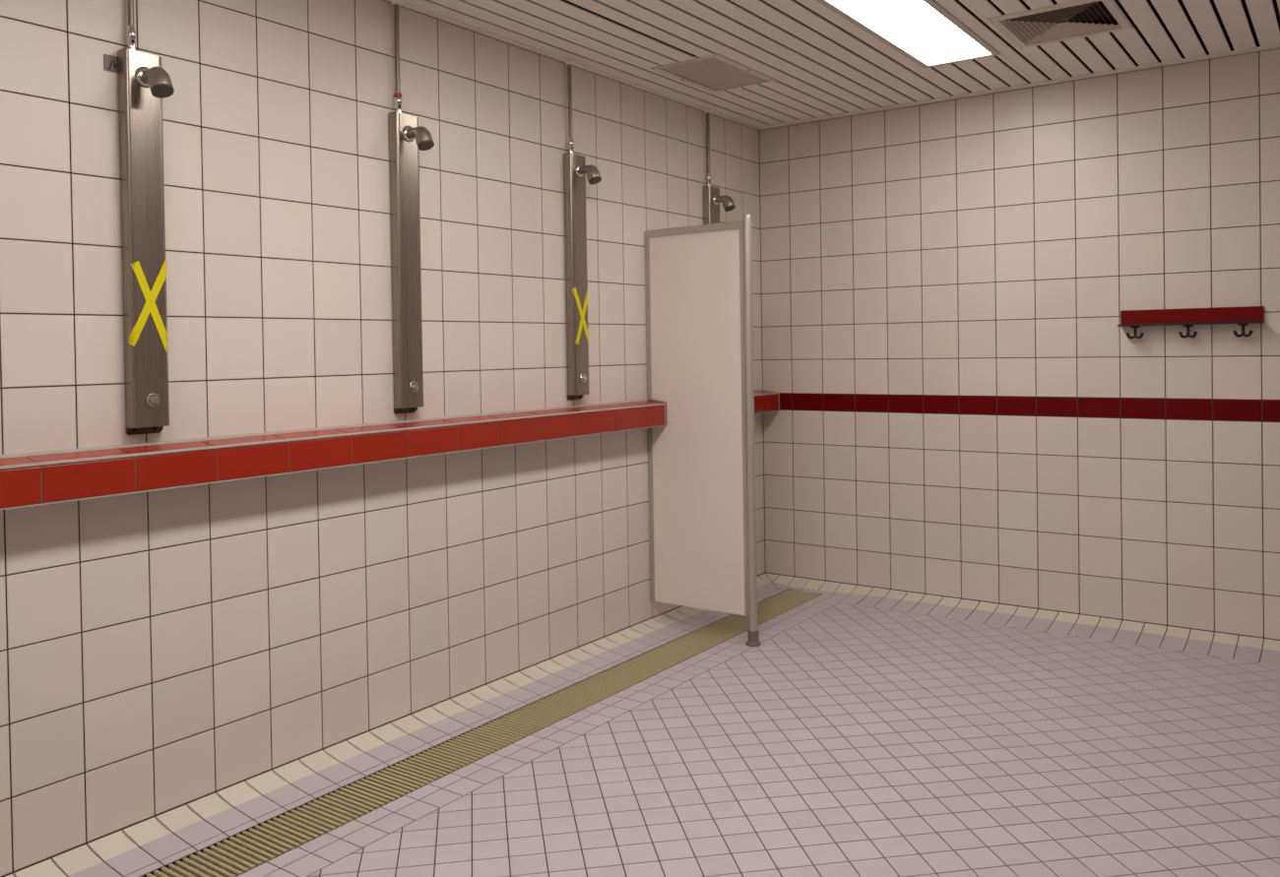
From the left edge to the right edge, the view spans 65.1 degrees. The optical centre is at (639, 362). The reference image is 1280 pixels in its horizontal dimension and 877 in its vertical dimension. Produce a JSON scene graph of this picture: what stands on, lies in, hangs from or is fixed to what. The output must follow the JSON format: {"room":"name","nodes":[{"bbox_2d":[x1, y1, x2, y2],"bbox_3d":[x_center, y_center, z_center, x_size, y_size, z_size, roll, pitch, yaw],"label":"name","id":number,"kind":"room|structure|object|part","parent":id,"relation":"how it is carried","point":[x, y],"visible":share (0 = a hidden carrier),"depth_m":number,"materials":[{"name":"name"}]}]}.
{"room":"communal shower room","nodes":[
{"label":"communal shower room","id":0,"kind":"room"},
{"bbox_2d":[0,0,765,876],"bbox_3d":[-1.314,0.007,3.335,0.120,3.000,6.923,0,1,35],"label":"wall","id":1,"kind":"structure","parent":0,"point":[162,651],"depth_m":3.44,"materials":[{"name":"tile"}]},
{"bbox_2d":[103,54,118,72],"bbox_3d":[-1.531,-0.870,2.932,0.003,0.047,0.068,0,1,35],"label":"wall plate","id":2,"kind":"object","parent":1,"relation":"attached to","point":[109,61],"visible":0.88,"depth_m":2.92,"materials":[{"name":"silver metal"}]},
{"bbox_2d":[117,0,174,435],"bbox_3d":[-1.422,-0.563,2.936,0.171,1.554,0.114,0,1,35],"label":"shower panel","id":3,"kind":"object","parent":1,"relation":"attached to","point":[143,84],"visible":1,"depth_m":2.94,"materials":[{"name":"metal"}]},
{"bbox_2d":[128,258,168,351],"bbox_3d":[-1.453,-0.169,2.968,0.022,0.282,0.118,0,1,35],"label":"cross","id":4,"kind":"object","parent":3,"relation":"attached to","point":[151,296],"visible":1,"depth_m":2.96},
{"bbox_2d":[0,388,779,510],"bbox_3d":[-1.183,0.297,3.311,0.116,0.131,6.821,0,1,35],"label":"tiled ledge","id":5,"kind":"object","parent":1,"relation":"attached to","point":[35,479],"visible":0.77,"depth_m":3.27,"materials":[{"name":"tile"}]},
{"bbox_2d":[387,0,434,414],"bbox_3d":[-0.836,-0.583,3.759,0.171,1.554,0.114,0,1,35],"label":"shower panel","id":6,"kind":"object","parent":1,"relation":"attached to","point":[406,138],"visible":1,"depth_m":3.76,"materials":[{"name":"metal"}]},
{"bbox_2d":[384,0,759,128],"bbox_3d":[-1.262,-1.345,3.288,0.034,0.007,6.760,0,1,35],"label":"trim","id":7,"kind":"structure","parent":1,"relation":"attached to","point":[406,5],"depth_m":4.50,"materials":[{"name":"white metal"}]},
{"bbox_2d":[563,60,601,400],"bbox_3d":[-0.245,-0.604,4.588,0.171,1.554,0.114,0,1,35],"label":"shower panel","id":8,"kind":"object","parent":1,"relation":"attached to","point":[575,168],"visible":1,"depth_m":4.59,"materials":[{"name":"metal"}]},
{"bbox_2d":[571,287,588,344],"bbox_3d":[-0.272,-0.215,4.620,0.027,0.313,0.117,-1,1,28],"label":"cross","id":9,"kind":"object","parent":8,"relation":"attached to","point":[582,313],"visible":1,"depth_m":4.61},
{"bbox_2d":[703,109,735,224],"bbox_3d":[0.455,-0.627,5.570,0.171,1.554,0.114,0,1,35],"label":"shower panel","id":10,"kind":"object","parent":1,"relation":"attached to","point":[712,199],"visible":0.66,"depth_m":5.56,"materials":[{"name":"metal"}]},
{"bbox_2d":[3,573,1279,876],"bbox_3d":[0.981,1.442,1.797,5.586,0.198,7.023,0,1,35],"label":"floor","id":11,"kind":"structure","parent":0,"point":[868,732],"depth_m":3.40,"materials":[{"name":"tile"}]},
{"bbox_2d":[141,632,730,876],"bbox_3d":[-0.808,1.404,3.346,0.211,0.024,4.014,0,1,35],"label":"drain grate","id":12,"kind":"object","parent":11,"relation":"in","point":[235,857],"visible":1,"depth_m":3.41,"materials":[{"name":"plastic"}]},
{"bbox_2d":[643,213,761,646],"bbox_3d":[0.303,0.323,4.956,0.624,2.064,0.075,0,1,35],"label":"partition","id":13,"kind":"object","parent":11,"relation":"on","point":[698,279],"depth_m":4.93,"materials":[{"name":"plastic"}]},
{"bbox_3d":[0.266,-0.655,4.958,0.572,0.038,0.039,0,1,35],"label":"rail","id":14,"kind":"part","parent":13,"relation":"part of","materials":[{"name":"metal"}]},
{"bbox_3d":[0.526,0.289,4.796,0.041,2.000,0.041,0,1,35],"label":"post","id":15,"kind":"part","parent":13,"relation":"part of","materials":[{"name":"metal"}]},
{"bbox_2d":[695,589,821,639],"bbox_3d":[0.661,1.353,5.407,0.211,0.024,1.025,0,1,35],"label":"drain grate","id":16,"kind":"object","parent":11,"relation":"in","point":[731,626],"visible":0.8,"depth_m":5.35,"materials":[{"name":"plastic"}]},
{"bbox_2d":[403,0,1279,127],"bbox_3d":[0.935,-1.403,1.760,5.486,0.080,6.923,0,1,35],"label":"ceiling","id":17,"kind":"structure","parent":0,"point":[817,59],"depth_m":4.41,"materials":[{"name":"white metal"}]},
{"bbox_2d":[650,51,775,92],"bbox_3d":[0.363,-1.400,4.856,0.370,0.029,0.555,0,1,35],"label":"ceiling vent","id":18,"kind":"object","parent":17,"relation":"in","point":[714,73],"visible":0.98,"depth_m":4.83,"materials":[{"name":"beige metal"}]},
{"bbox_2d":[815,0,1000,67],"bbox_3d":[1.129,-1.412,4.167,0.356,0.040,1.293,0,1,35],"label":"recessed light","id":19,"kind":"object","parent":17,"relation":"in","point":[924,32],"visible":0.91,"depth_m":4.20,"materials":[{"name":"plastic"}]},
{"bbox_2d":[986,0,1133,48],"bbox_3d":[1.748,-1.430,4.166,0.462,0.056,0.510,0,1,35],"label":"ceiling vent","id":20,"kind":"object","parent":17,"relation":"in","point":[1078,19],"visible":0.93,"depth_m":4.20,"materials":[{"name":"beige metal"}]},
{"bbox_2d":[758,37,1279,640],"bbox_3d":[2.963,-0.078,4.610,5.606,3.000,0.120,0,1,35],"label":"wall","id":21,"kind":"structure","parent":0,"point":[967,412],"depth_m":5.19,"materials":[{"name":"tile"}]},
{"bbox_2d":[754,43,1279,129],"bbox_3d":[2.897,-1.427,4.513,5.386,0.007,0.062,0,1,35],"label":"trim","id":22,"kind":"structure","parent":21,"relation":"attached to","point":[1276,45],"depth_m":5.12,"materials":[{"name":"white metal"}]},
{"bbox_2d":[1117,306,1263,338],"bbox_3d":[2.592,-0.184,4.742,0.598,0.141,0.092,0,1,35],"label":"hook rail","id":23,"kind":"object","parent":21,"relation":"attached to","point":[1242,316],"visible":1,"depth_m":4.74,"materials":[{"name":"red metal"}]}
]}

